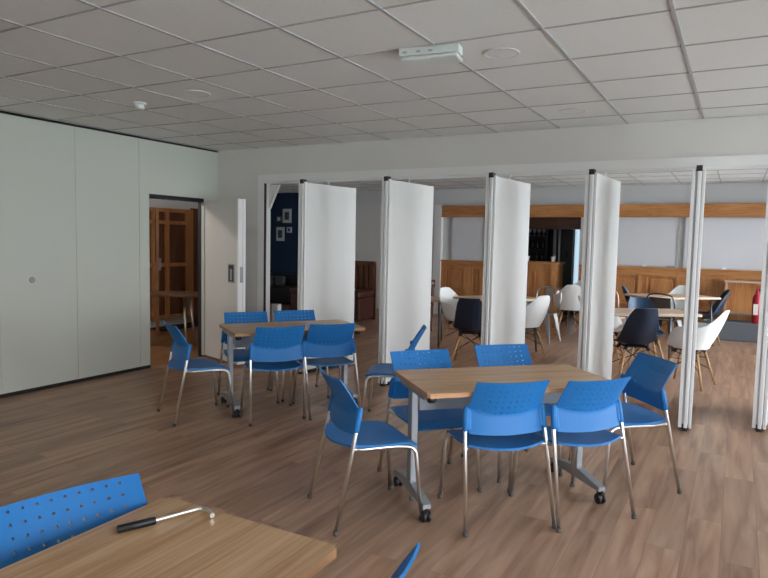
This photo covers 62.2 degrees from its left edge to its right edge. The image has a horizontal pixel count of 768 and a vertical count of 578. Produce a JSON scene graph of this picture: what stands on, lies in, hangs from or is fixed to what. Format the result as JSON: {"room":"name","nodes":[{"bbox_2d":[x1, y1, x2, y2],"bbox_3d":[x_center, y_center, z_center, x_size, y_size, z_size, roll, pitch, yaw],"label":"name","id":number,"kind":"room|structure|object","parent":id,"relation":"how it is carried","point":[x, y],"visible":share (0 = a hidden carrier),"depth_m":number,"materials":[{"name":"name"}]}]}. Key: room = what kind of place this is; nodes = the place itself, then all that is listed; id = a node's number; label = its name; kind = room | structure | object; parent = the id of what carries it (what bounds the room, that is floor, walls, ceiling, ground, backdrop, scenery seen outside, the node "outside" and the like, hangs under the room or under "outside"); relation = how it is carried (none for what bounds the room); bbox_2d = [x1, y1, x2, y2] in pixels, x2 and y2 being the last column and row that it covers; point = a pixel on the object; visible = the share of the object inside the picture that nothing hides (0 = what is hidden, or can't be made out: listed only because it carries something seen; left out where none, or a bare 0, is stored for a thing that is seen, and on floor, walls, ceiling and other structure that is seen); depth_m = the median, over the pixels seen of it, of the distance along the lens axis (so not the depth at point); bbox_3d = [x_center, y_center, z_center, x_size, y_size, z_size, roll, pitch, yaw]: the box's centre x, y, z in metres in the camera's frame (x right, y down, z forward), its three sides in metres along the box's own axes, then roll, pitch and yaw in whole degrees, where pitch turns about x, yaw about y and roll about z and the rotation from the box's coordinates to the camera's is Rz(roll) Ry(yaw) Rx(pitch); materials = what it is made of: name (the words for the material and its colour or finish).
{"room":"community hall","nodes":[
{"label":"community hall","id":0,"kind":"room"},
{"bbox_2d":[0,113,217,393],"bbox_3d":[-4.274,-0.203,4.287,0.100,2.529,8.738,4,5,29],"label":"wall","id":1,"kind":"structure","parent":0,"point":[74,201],"depth_m":6.36,"materials":[{"name":"white paint"}]},
{"bbox_2d":[29,277,34,282],"bbox_3d":[-3.293,-0.085,5.960,0.008,0.060,0.060,4,5,29],"label":"lock","id":2,"kind":"object","parent":1,"relation":"attached to","point":[32,279],"visible":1,"depth_m":5.96,"materials":[{"name":"grey metal"}]},
{"bbox_2d":[0,110,217,397],"bbox_3d":[-4.271,-0.204,4.285,0.086,2.573,8.740,4,5,29],"label":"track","id":3,"kind":"object","parent":1,"relation":"attached to","point":[3,112],"visible":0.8,"depth_m":6.43,"materials":[{"name":"black metal"}]},
{"bbox_2d":[149,194,203,366],"bbox_3d":[-2.478,-0.110,7.548,0.094,1.962,0.836,4,5,29],"label":"door frame","id":4,"kind":"structure","parent":1,"relation":"attached to","point":[152,196],"depth_m":7.87,"materials":[{"name":"black metal"}]},
{"bbox_2d":[205,199,245,364],"bbox_3d":[-1.906,-0.103,7.593,0.104,1.905,0.792,-3,6,-43],"label":"door","id":5,"kind":"structure","parent":1,"relation":"in","point":[225,220],"depth_m":7.53,"materials":[{"name":"white wood"}]},
{"bbox_2d":[149,193,298,327],"bbox_3d":[-4.716,-0.708,10.785,2.150,2.571,10.300,4,5,29],"label":"wall","id":6,"kind":"structure","parent":0,"point":[283,254],"depth_m":15.10,"materials":[{"name":"blue paint"}]},
{"bbox_2d":[149,207,192,322],"bbox_3d":[-3.577,-0.358,10.586,0.070,1.950,1.020,4,5,29],"label":"wood panelling","id":7,"kind":"object","parent":6,"relation":"attached to","point":[175,225],"visible":0.75,"depth_m":10.65,"materials":[{"name":"brown wood"}]},
{"bbox_2d":[190,208,197,321],"bbox_3d":[-3.160,-0.423,11.352,0.050,1.980,0.730,4,5,29],"label":"wood panelling","id":8,"kind":"object","parent":6,"relation":"attached to","point":[195,211],"visible":0.29,"depth_m":11.08,"materials":[{"name":"brown wood"}]},
{"bbox_2d":[276,216,281,221],"bbox_3d":[-2.506,-1.673,15.207,0.150,0.140,0.029,4,5,29],"label":"picture frame","id":9,"kind":"object","parent":6,"relation":"attached to","point":[278,218],"visible":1,"depth_m":15.19,"materials":[{"name":"white wood"}]},
{"bbox_2d":[276,227,284,240],"bbox_3d":[-2.478,-1.315,15.214,0.230,0.330,0.029,4,5,29],"label":"picture frame","id":10,"kind":"object","parent":6,"relation":"attached to","point":[280,231],"visible":1,"depth_m":15.19,"materials":[{"name":"white wood"}]},
{"bbox_2d":[278,230,281,237],"bbox_3d":[-2.484,-1.315,15.204,0.124,0.185,0.005,4,5,29],"label":"print","id":11,"kind":"object","parent":10,"relation":"attached to","point":[279,231],"depth_m":15.20},
{"bbox_2d":[283,209,291,222],"bbox_3d":[-2.298,-1.733,15.087,0.240,0.330,0.029,4,5,29],"label":"picture frame","id":12,"kind":"object","parent":6,"relation":"attached to","point":[287,213],"visible":1,"depth_m":15.07,"materials":[{"name":"white wood"}]},
{"bbox_2d":[284,212,288,219],"bbox_3d":[-2.304,-1.733,15.076,0.130,0.185,0.005,4,5,29],"label":"print","id":13,"kind":"object","parent":12,"relation":"attached to","point":[286,214],"depth_m":15.08},
{"bbox_2d":[287,227,291,232],"bbox_3d":[-2.244,-1.400,15.078,0.130,0.130,0.029,4,5,29],"label":"picture frame","id":14,"kind":"object","parent":6,"relation":"attached to","point":[289,229],"visible":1,"depth_m":15.06,"materials":[{"name":"grey paper"}]},
{"bbox_2d":[0,303,767,577],"bbox_3d":[-0.578,0.990,6.924,13.000,0.063,17.000,4,5,29],"label":"floor","id":15,"kind":"structure","parent":0,"point":[54,439],"depth_m":4.13,"materials":[{"name":"brown wood"}]},
{"bbox_2d":[0,473,146,568],"bbox_3d":[-0.725,0.965,1.633,0.518,0.790,0.526,5,6,44],"label":"chair","id":16,"kind":"object","parent":15,"relation":"on","point":[134,498],"visible":0.52,"depth_m":1.74,"materials":[{"name":"blue plastic"},{"name":"chrome"}]},
{"bbox_2d":[155,208,160,334],"bbox_3d":[-3.451,-0.274,9.716,0.076,1.880,0.620,0,5,-21],"label":"door","id":17,"kind":"structure","parent":15,"relation":"on","point":[157,259],"depth_m":9.44,"materials":[{"name":"brown wood"}]},
{"bbox_2d":[0,497,336,577],"bbox_3d":[-0.683,1.016,1.284,0.650,0.743,1.160,4,5,28],"label":"folding table","id":18,"kind":"object","parent":15,"relation":"on","point":[195,544],"depth_m":1.57,"materials":[{"name":"brown wood"}]},
{"bbox_2d":[150,291,197,344],"bbox_3d":[-3.064,0.415,8.536,1.500,0.739,0.540,1,4,1],"label":"wood table","id":19,"kind":"object","parent":15,"relation":"on","point":[183,294],"visible":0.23,"depth_m":8.44,"materials":[{"name":"brown wood"}]},
{"bbox_2d":[150,321,197,330],"bbox_3d":[-3.238,0.604,10.791,0.430,0.009,1.600,4,5,29],"label":"mat","id":20,"kind":"object","parent":15,"relation":"on","point":[188,325],"visible":0.29,"depth_m":10.50,"materials":[{"name":"black"}]},
{"bbox_2d":[157,321,233,426],"bbox_3d":[-1.575,0.666,5.331,0.518,0.790,0.526,-2,5,-33],"label":"chair","id":21,"kind":"object","parent":15,"relation":"on","point":[180,349],"visible":1,"depth_m":5.22,"materials":[{"name":"blue plastic"},{"name":"chrome"},{"name":"dark rubber"}]},
{"bbox_2d":[217,311,279,407],"bbox_3d":[-1.248,0.629,5.898,0.526,0.790,0.518,-1,5,-21],"label":"chair","id":22,"kind":"object","parent":15,"relation":"on","point":[239,355],"visible":0.4,"depth_m":6.01,"materials":[{"name":"blue plastic"},{"name":"chrome"},{"name":"dark rubber"}]},
{"bbox_2d":[240,325,311,426],"bbox_3d":[-0.929,0.677,5.362,0.526,0.790,0.518,-1,5,-24],"label":"chair","id":23,"kind":"object","parent":15,"relation":"on","point":[282,358],"visible":1,"depth_m":5.20,"materials":[{"name":"blue plastic"},{"name":"chrome"},{"name":"dark rubber"}]},
{"bbox_2d":[272,304,280,321],"bbox_3d":[-1.355,0.526,8.016,0.095,0.670,0.080,4,5,29],"label":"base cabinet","id":24,"kind":"object","parent":15,"relation":"on","point":[275,307],"visible":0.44,"depth_m":7.97,"materials":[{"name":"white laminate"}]},
{"bbox_2d":[270,273,297,303],"bbox_3d":[-2.349,-0.025,14.567,2.240,0.630,0.840,4,5,29],"label":"sofa","id":25,"kind":"object","parent":15,"relation":"on","point":[279,294],"visible":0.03,"depth_m":14.17,"materials":[{"name":"black leather"}]},
{"bbox_2d":[270,275,274,284],"bbox_3d":[-2.642,-0.199,14.742,0.260,0.240,0.100,4,5,29],"label":"cushion","id":26,"kind":"object","parent":25,"relation":"on","point":[272,277],"visible":0.38,"depth_m":14.67,"materials":[{"name":"grey fabric"}]},
{"bbox_2d":[275,276,284,285],"bbox_3d":[-2.380,-0.183,14.597,0.260,0.240,0.100,4,5,29],"label":"cushion","id":27,"kind":"object","parent":25,"relation":"on","point":[279,280],"visible":0.91,"depth_m":14.54,"materials":[{"name":"grey fabric"}]},
{"bbox_2d":[219,319,364,417],"bbox_3d":[-0.833,0.686,5.706,1.160,0.722,0.650,-1,5,-26],"label":"folding table","id":28,"kind":"object","parent":15,"relation":"on","point":[243,334],"visible":0.59,"depth_m":5.54,"materials":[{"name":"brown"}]},
{"bbox_2d":[267,310,329,401],"bbox_3d":[-0.813,0.621,6.126,0.526,0.790,0.518,-1,5,-23],"label":"chair","id":29,"kind":"object","parent":15,"relation":"on","point":[291,315],"visible":0.27,"depth_m":6.28,"materials":[{"name":"blue plastic"},{"name":"chrome"},{"name":"dark rubber"}]},
{"bbox_2d":[297,179,355,373],"bbox_3d":[-0.653,-0.154,7.312,0.098,2.161,0.874,4,5,37],"label":"partition panel","id":30,"kind":"object","parent":15,"relation":"on","point":[326,213],"visible":0.78,"depth_m":7.21,"materials":[{"name":"white laminate"}]},
{"bbox_2d":[292,323,360,418],"bbox_3d":[-0.518,0.667,5.597,0.526,0.790,0.518,-1,5,-22],"label":"chair","id":31,"kind":"object","parent":15,"relation":"on","point":[319,344],"visible":0.94,"depth_m":5.43,"materials":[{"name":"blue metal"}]},
{"bbox_2d":[290,261,375,320],"bbox_3d":[-0.986,0.004,12.123,1.570,1.100,0.640,4,5,29],"label":"banquette","id":32,"kind":"object","parent":15,"relation":"on","point":[365,271],"visible":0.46,"depth_m":12.00,"materials":[{"name":"leather"}]},
{"bbox_2d":[290,286,372,297],"bbox_3d":[-1.006,0.051,12.091,1.570,0.130,0.560,4,5,29],"label":"seat cushion","id":33,"kind":"object","parent":32,"relation":"on","point":[359,293],"depth_m":11.89,"materials":[{"name":"leather"}]},
{"bbox_2d":[308,365,421,536],"bbox_3d":[-0.101,0.835,3.516,0.518,0.790,0.526,-1,5,-22],"label":"chair","id":34,"kind":"object","parent":15,"relation":"on","point":[347,429],"visible":1,"depth_m":3.40,"materials":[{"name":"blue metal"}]},
{"bbox_2d":[361,325,426,420],"bbox_3d":[0.092,0.703,5.296,0.518,0.790,0.526,2,4,7],"label":"chair","id":35,"kind":"object","parent":15,"relation":"on","point":[382,369],"visible":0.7,"depth_m":5.16,"materials":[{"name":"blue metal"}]},
{"bbox_2d":[390,543,419,577],"bbox_3d":[-0.213,0.990,1.451,0.518,0.790,0.526,3,5,28],"label":"chair","id":36,"kind":"object","parent":15,"relation":"on","point":[400,572],"visible":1,"depth_m":1.47,"materials":[{"name":"blue plastic"}]},
{"bbox_2d":[378,176,433,385],"bbox_3d":[0.243,-0.098,6.821,0.098,2.161,0.874,4,5,35],"label":"partition panel","id":37,"kind":"object","parent":15,"relation":"on","point":[406,207],"visible":0.89,"depth_m":6.68,"materials":[{"name":"white plastic"}]},
{"bbox_2d":[377,349,481,500],"bbox_3d":[0.294,0.809,3.960,0.526,0.790,0.518,0,5,-19],"label":"chair","id":38,"kind":"object","parent":15,"relation":"on","point":[436,419],"visible":0.54,"depth_m":4.03,"materials":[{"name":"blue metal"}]},
{"bbox_2d":[430,280,434,330],"bbox_3d":[0.511,0.285,10.399,0.580,0.866,0.625,2,4,9],"label":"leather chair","id":39,"kind":"object","parent":15,"relation":"on","point":[432,281],"visible":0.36,"depth_m":10.53,"materials":[{"name":"red leather"}]},
{"bbox_2d":[431,296,441,347],"bbox_3d":[0.511,0.463,9.316,0.670,0.675,0.600,2,4,9],"label":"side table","id":40,"kind":"object","parent":15,"relation":"on","point":[433,298],"visible":0.21,"depth_m":9.02,"materials":[{"name":"brown wood"}]},
{"bbox_2d":[438,287,480,352],"bbox_3d":[1.041,0.420,8.904,0.570,0.851,0.589,-2,6,-39],"label":"armchair","id":41,"kind":"object","parent":15,"relation":"on","point":[448,304],"visible":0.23,"depth_m":8.87,"materials":[{"name":"white plastic"}]},
{"bbox_2d":[451,298,481,363],"bbox_3d":[1.054,0.512,7.721,0.469,0.848,0.594,2,4,14],"label":"shell chair","id":42,"kind":"object","parent":15,"relation":"on","point":[468,314],"visible":0.8,"depth_m":7.54,"materials":[{"name":"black plastic"}]},
{"bbox_2d":[453,295,536,351],"bbox_3d":[1.574,0.488,8.810,1.050,0.746,0.700,-2,5,-33],"label":"cafe table","id":43,"kind":"object","parent":15,"relation":"on","point":[478,296],"visible":0.2,"depth_m":8.80,"materials":[{"name":"brown wood"}]},
{"bbox_2d":[438,380,556,537],"bbox_3d":[0.608,0.850,3.510,0.526,0.790,0.518,0,4,-14],"label":"chair","id":44,"kind":"object","parent":15,"relation":"on","point":[510,429],"visible":0.99,"depth_m":3.33,"materials":[{"name":"blue plastic"},{"name":"chrome"},{"name":"dark rubber"}]},
{"bbox_2d":[393,364,609,522],"bbox_3d":[0.688,0.868,3.731,1.160,0.722,0.650,0,5,-16],"label":"folding table","id":45,"kind":"object","parent":15,"relation":"on","point":[439,388],"visible":0.8,"depth_m":3.64,"materials":[{"name":"brown wood"}]},
{"bbox_2d":[481,172,530,362],"bbox_3d":[1.202,-0.037,6.285,0.098,2.161,0.874,4,5,34],"label":"partition panel","id":46,"kind":"object","parent":15,"relation":"on","point":[507,201],"visible":0.67,"depth_m":6.12,"materials":[{"name":"white plastic"}]},
{"bbox_2d":[461,344,562,482],"bbox_3d":[0.869,0.798,4.255,0.526,0.790,0.518,0,5,-17],"label":"chair","id":47,"kind":"object","parent":15,"relation":"on","point":[493,356],"visible":0.37,"depth_m":4.42,"materials":[{"name":"blue plastic"},{"name":"chrome"},{"name":"dark rubber"}]},
{"bbox_2d":[525,295,549,358],"bbox_3d":[1.861,0.484,8.291,0.570,0.851,0.589,-2,5,-33],"label":"armchair","id":48,"kind":"object","parent":15,"relation":"on","point":[536,311],"visible":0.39,"depth_m":8.09,"materials":[{"name":"white plastic"}]},
{"bbox_2d":[528,229,551,260],"bbox_3d":[3.104,-0.489,13.777,0.900,2.000,0.320,4,5,29],"label":"rack","id":49,"kind":"object","parent":15,"relation":"on","point":[547,249],"visible":0.2,"depth_m":13.47,"materials":[{"name":"black"}]},
{"bbox_2d":[525,286,561,344],"bbox_3d":[2.445,0.385,9.786,0.452,0.838,0.498,4,5,37],"label":"metal chair","id":50,"kind":"object","parent":15,"relation":"on","point":[549,289],"visible":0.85,"depth_m":9.80,"materials":[{"name":"silver metal"}]},
{"bbox_2d":[526,261,564,322],"bbox_3d":[2.768,0.017,12.650,1.460,1.150,0.630,4,5,29],"label":"bar counter","id":51,"kind":"object","parent":15,"relation":"on","point":[539,273],"depth_m":12.21,"materials":[{"name":"brown wood"}]},
{"bbox_2d":[528,261,564,264],"bbox_3d":[2.780,-0.537,12.608,1.460,0.040,0.630,4,5,29],"label":"countertop","id":52,"kind":"structure","parent":51,"relation":"on","point":[529,262],"depth_m":12.17,"materials":[{"name":"brown wood"}]},
{"bbox_2d":[552,280,580,330],"bbox_3d":[3.397,0.279,11.388,0.589,0.851,0.570,-3,6,-41],"label":"armchair","id":53,"kind":"object","parent":15,"relation":"on","point":[578,283],"visible":0.06,"depth_m":11.48,"materials":[{"name":"white plastic"}]},
{"bbox_2d":[553,285,580,334],"bbox_3d":[3.093,0.337,10.548,0.570,0.851,0.589,2,4,14],"label":"armchair","id":54,"kind":"object","parent":15,"relation":"on","point":[569,300],"visible":0.79,"depth_m":10.38,"materials":[{"name":"white plastic"}]},
{"bbox_2d":[509,376,636,532],"bbox_3d":[1.060,0.852,3.604,0.526,0.790,0.518,-1,5,-22],"label":"chair","id":55,"kind":"object","parent":15,"relation":"on","point":[600,410],"visible":0.92,"depth_m":3.43,"materials":[{"name":"blue plastic"},{"name":"chrome"},{"name":"dark rubber"}]},
{"bbox_2d":[577,169,620,379],"bbox_3d":[1.980,0.011,5.862,0.098,2.161,0.874,4,5,33],"label":"partition panel","id":56,"kind":"object","parent":15,"relation":"on","point":[602,193],"visible":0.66,"depth_m":5.64,"materials":[{"name":"white plastic"}]},
{"bbox_2d":[578,295,625,365],"bbox_3d":[2.770,0.513,8.152,0.589,0.851,0.570,2,4,9],"label":"armchair","id":57,"kind":"object","parent":15,"relation":"on","point":[618,325],"visible":0.23,"depth_m":7.92,"materials":[{"name":"white plastic"}]},
{"bbox_2d":[615,291,628,348],"bbox_3d":[3.353,0.428,9.474,0.452,0.838,0.498,1,4,-1],"label":"metal chair","id":58,"kind":"object","parent":15,"relation":"on","point":[622,318],"visible":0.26,"depth_m":9.39,"materials":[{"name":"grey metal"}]},
{"bbox_2d":[568,352,681,493],"bbox_3d":[1.517,0.828,4.037,0.518,0.790,0.526,0,4,-11],"label":"chair","id":59,"kind":"object","parent":15,"relation":"on","point":[647,385],"visible":0.76,"depth_m":4.01,"materials":[{"name":"blue plastic"},{"name":"chrome"},{"name":"dark rubber"}]},
{"bbox_2d":[621,285,630,303],"bbox_3d":[4.141,0.377,10.325,0.594,0.848,0.469,3,5,24],"label":"shell chair","id":60,"kind":"object","parent":15,"relation":"on","point":[624,289],"visible":0.06,"depth_m":10.31,"materials":[{"name":"black plastic"}]},
{"bbox_2d":[612,308,658,378],"bbox_3d":[2.747,0.605,6.960,0.469,0.848,0.594,1,4,1],"label":"shell chair","id":61,"kind":"object","parent":15,"relation":"on","point":[641,326],"visible":0.95,"depth_m":6.78,"materials":[{"name":"black plastic"}]},
{"bbox_2d":[619,297,663,370],"bbox_3d":[3.170,0.550,7.790,0.469,0.848,0.594,2,4,9],"label":"shell chair","id":62,"kind":"object","parent":15,"relation":"on","point":[634,302],"visible":0.19,"depth_m":7.97,"materials":[{"name":"blue plastic"}]},
{"bbox_2d":[614,308,701,359],"bbox_3d":[2.979,0.625,7.393,1.100,0.746,0.600,1,4,-4],"label":"cafe table","id":63,"kind":"object","parent":15,"relation":"on","point":[670,313],"visible":0.28,"depth_m":7.27,"materials":[{"name":"brown wood"}]},
{"bbox_2d":[642,293,681,351],"bbox_3d":[4.059,0.462,9.212,0.452,0.838,0.499,5,6,44],"label":"metal chair","id":64,"kind":"object","parent":15,"relation":"on","point":[658,303],"visible":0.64,"depth_m":9.03,"materials":[{"name":"grey metal"}]},
{"bbox_2d":[624,294,720,346],"bbox_3d":[4.406,0.472,9.787,1.200,0.746,0.650,0,4,-11],"label":"cafe table","id":65,"kind":"object","parent":15,"relation":"on","point":[675,296],"visible":0.42,"depth_m":9.63,"materials":[{"name":"brown wood"}]},
{"bbox_2d":[661,285,685,334],"bbox_3d":[4.844,0.374,10.531,0.570,0.851,0.589,5,6,44],"label":"armchair","id":66,"kind":"object","parent":15,"relation":"on","point":[679,303],"visible":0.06,"depth_m":10.70,"materials":[{"name":"white plastic"}]},
{"bbox_2d":[678,165,705,431],"bbox_3d":[2.655,0.054,5.478,0.098,2.161,0.874,3,5,26],"label":"partition panel","id":67,"kind":"object","parent":15,"relation":"on","point":[698,182],"visible":1,"depth_m":5.10,"materials":[{"name":"white plastic"}]},
{"bbox_2d":[667,310,729,391],"bbox_3d":[3.357,0.625,6.842,0.589,0.851,0.570,5,6,43],"label":"armchair","id":68,"kind":"object","parent":15,"relation":"on","point":[707,333],"visible":0.59,"depth_m":6.68,"materials":[{"name":"white plastic"}]},
{"bbox_2d":[697,290,730,345],"bbox_3d":[5.063,0.425,9.945,0.594,0.848,0.469,3,5,19],"label":"shell chair","id":69,"kind":"object","parent":15,"relation":"on","point":[718,305],"visible":0.57,"depth_m":9.84,"materials":[{"name":"black plastic"}]},
{"bbox_2d":[703,318,757,342],"bbox_3d":[6.010,0.692,10.260,1.550,0.300,0.460,4,5,29],"label":"plinth","id":70,"kind":"object","parent":15,"relation":"on","point":[732,330],"visible":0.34,"depth_m":10.19,"materials":[{"name":"grey carpet"}]},
{"bbox_2d":[724,280,760,320],"bbox_3d":[6.160,0.214,10.249,1.220,0.660,0.260,4,5,29],"label":"cabinet","id":71,"kind":"object","parent":70,"relation":"on","point":[739,301],"visible":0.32,"depth_m":10.51,"materials":[{"name":"brown wood"}]},
{"bbox_2d":[751,286,760,323],"bbox_3d":[5.950,0.256,10.109,0.181,0.590,0.130,4,5,29],"label":"fire extinguisher","id":72,"kind":"object","parent":70,"relation":"on","point":[756,298],"visible":0.61,"depth_m":10.08,"materials":[{"name":"red paint"}]},
{"bbox_2d":[752,187,767,431],"bbox_3d":[3.337,0.070,5.457,0.098,2.161,0.874,4,5,37],"label":"partition panel","id":73,"kind":"object","parent":15,"relation":"on","point":[760,402],"visible":1,"depth_m":5.15,"materials":[{"name":"white plastic"}]},
{"bbox_2d":[0,0,767,192],"bbox_3d":[-0.567,-1.666,6.746,13.300,0.116,17.200,4,5,29],"label":"ceiling","id":74,"kind":"structure","parent":0,"point":[439,21],"depth_m":3.98,"materials":[{"name":"tile"}]},
{"bbox_2d":[133,101,145,109],"bbox_3d":[-1.986,-1.488,5.175,0.104,0.056,0.104,4,5,29],"label":"smoke detector","id":75,"kind":"object","parent":74,"relation":"attached to","point":[139,105],"visible":1,"depth_m":5.14,"materials":[{"name":"white plastic"}]},
{"bbox_2d":[182,90,210,96],"bbox_3d":[-1.416,-1.473,4.801,0.210,0.006,0.210,4,5,29],"label":"ceiling speaker","id":76,"kind":"object","parent":74,"relation":"attached to","point":[194,93],"visible":1,"depth_m":4.79,"materials":[{"name":"plastic"}]},
{"bbox_2d":[0,0,767,192],"bbox_3d":[-1.043,-1.551,5.900,12.900,0.006,14.850,4,5,29],"label":"grid","id":77,"kind":"object","parent":74,"relation":"attached to","point":[673,10],"visible":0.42,"depth_m":4.22,"materials":[{"name":"grey metal"}]},
{"bbox_2d":[399,43,462,66],"bbox_3d":[0.269,-1.313,3.580,0.344,0.068,0.147,3,5,21],"label":"emergency light","id":78,"kind":"object","parent":74,"relation":"attached to","point":[444,53],"visible":1,"depth_m":3.53,"materials":[{"name":"white plastic"}]},
{"bbox_2d":[401,52,462,66],"bbox_3d":[0.270,-1.292,3.585,0.330,0.024,0.140,3,5,21],"label":"diffuser","id":79,"kind":"object","parent":78,"relation":"attached to","point":[411,59],"depth_m":3.55,"materials":[{"name":"white plastic"}]},
{"bbox_2d":[482,47,519,58],"bbox_3d":[0.666,-1.341,3.624,0.210,0.006,0.210,4,5,29],"label":"ceiling speaker","id":80,"kind":"object","parent":74,"relation":"attached to","point":[494,53],"visible":1,"depth_m":3.62,"materials":[{"name":"plastic"}]},
{"bbox_2d":[485,49,516,57],"bbox_3d":[0.666,-1.341,3.624,0.180,0.004,0.180,5,6,44],"label":"grille","id":81,"kind":"object","parent":80,"relation":"attached to","point":[490,53],"depth_m":3.62,"materials":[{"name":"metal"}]},
{"bbox_2d":[218,114,767,348],"bbox_3d":[1.572,-0.220,6.088,8.568,2.571,0.090,4,5,29],"label":"wall","id":82,"kind":"structure","parent":0,"point":[238,170],"depth_m":6.27,"materials":[{"name":"white paint"}]},
{"bbox_2d":[263,183,266,311],"bbox_3d":[-1.442,-0.193,7.702,0.011,2.147,0.030,4,5,29],"label":"seal","id":83,"kind":"object","parent":82,"relation":"attached to","point":[265,184],"visible":0.64,"depth_m":7.67,"materials":[{"name":"black"}]},
{"bbox_2d":[269,185,280,208],"bbox_3d":[-1.317,-1.111,7.682,0.145,0.285,0.040,4,5,29],"label":"trim","id":84,"kind":"structure","parent":82,"relation":"attached to","point":[273,189],"depth_m":7.68,"materials":[{"name":"white paint"}]},
{"bbox_2d":[257,154,767,321],"bbox_3d":[1.207,-0.082,6.284,6.220,2.250,0.118,4,5,29],"label":"door frame","id":85,"kind":"structure","parent":82,"relation":"attached to","point":[761,159],"depth_m":6.37,"materials":[{"name":"white paint"}]},
{"bbox_2d":[266,165,767,183],"bbox_3d":[1.224,-1.111,6.219,6.000,0.018,0.062,4,5,29],"label":"track","id":86,"kind":"object","parent":82,"relation":"attached to","point":[764,166],"visible":0.83,"depth_m":6.03,"materials":[{"name":"white metal"}]},
{"bbox_2d":[528,229,580,314],"bbox_3d":[3.711,-0.760,13.737,2.010,2.571,0.150,4,5,29],"label":"wall","id":87,"kind":"structure","parent":0,"point":[532,232],"depth_m":13.70,"materials":[{"name":"black"}]},
{"bbox_2d":[553,229,573,314],"bbox_3d":[3.792,-0.481,13.537,0.405,2.050,0.070,4,5,29],"label":"door","id":88,"kind":"structure","parent":87,"relation":"in","point":[568,234],"depth_m":13.47,"materials":[{"name":"grey"}]},
{"bbox_2d":[573,229,579,284],"bbox_3d":[4.102,-0.650,13.525,0.120,2.000,0.010,4,5,29],"label":"window","id":89,"kind":"structure","parent":87,"relation":"in","point":[577,232],"depth_m":13.52,"materials":[{"name":"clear glass"}]},
{"bbox_2d":[356,182,767,267],"bbox_3d":[3.239,-0.720,13.085,9.520,2.571,1.750,4,5,29],"label":"wall","id":90,"kind":"structure","parent":0,"point":[749,192],"depth_m":11.41,"materials":[{"name":"white paint"}]},
{"bbox_2d":[355,204,434,308],"bbox_3d":[-0.115,-0.703,13.936,2.640,2.270,0.030,4,5,29],"label":"wall panel","id":91,"kind":"object","parent":90,"relation":"attached to","point":[368,217],"visible":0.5,"depth_m":13.99,"materials":[{"name":"grey paint"}]},
{"bbox_2d":[433,205,443,313],"bbox_3d":[1.112,-0.612,13.206,0.220,2.250,0.120,4,5,29],"label":"pilaster","id":92,"kind":"object","parent":90,"relation":"attached to","point":[438,220],"visible":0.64,"depth_m":13.16,"materials":[{"name":"white paint"}]},
{"bbox_2d":[440,260,482,313],"bbox_3d":[1.580,-0.023,13.002,0.920,1.127,0.083,4,5,29],"label":"wood panelling","id":93,"kind":"object","parent":90,"relation":"attached to","point":[464,277],"visible":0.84,"depth_m":12.96,"materials":[{"name":"brown wood"}]},
{"bbox_2d":[451,217,484,260],"bbox_3d":[1.695,-1.016,12.899,0.690,0.873,0.038,4,5,29],"label":"notice board","id":94,"kind":"object","parent":90,"relation":"attached to","point":[467,241],"visible":0.91,"depth_m":12.89,"materials":[{"name":"grey"}]},
{"bbox_2d":[529,217,580,229],"bbox_3d":[2.951,-1.288,12.480,1.840,0.215,0.520,4,5,29],"label":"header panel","id":95,"kind":"object","parent":90,"relation":"attached to","point":[534,222],"visible":0.52,"depth_m":12.03,"materials":[{"name":"brown wood"}]},
{"bbox_2d":[441,203,765,216],"bbox_3d":[4.036,-1.416,11.530,6.480,0.228,0.103,4,5,29],"label":"trim","id":96,"kind":"structure","parent":90,"relation":"attached to","point":[710,209],"depth_m":11.18,"materials":[{"name":"brown wood"}]},
{"bbox_2d":[617,217,679,267],"bbox_3d":[4.416,-0.845,11.393,1.560,0.873,0.038,4,5,29],"label":"notice board","id":97,"kind":"object","parent":90,"relation":"attached to","point":[648,241],"visible":0.57,"depth_m":11.24,"materials":[{"name":"grey"}]},
{"bbox_2d":[576,264,761,331],"bbox_3d":[5.227,0.206,10.982,3.690,1.127,0.083,4,5,29],"label":"wood panelling","id":98,"kind":"object","parent":90,"relation":"attached to","point":[638,280],"visible":0.39,"depth_m":11.10,"materials":[{"name":"brown wood"}]},
{"bbox_2d":[683,217,764,270],"bbox_3d":[5.975,-0.747,10.529,1.830,0.873,0.038,4,5,29],"label":"notice board","id":99,"kind":"object","parent":90,"relation":"attached to","point":[730,243],"visible":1,"depth_m":10.62,"materials":[{"name":"grey"}]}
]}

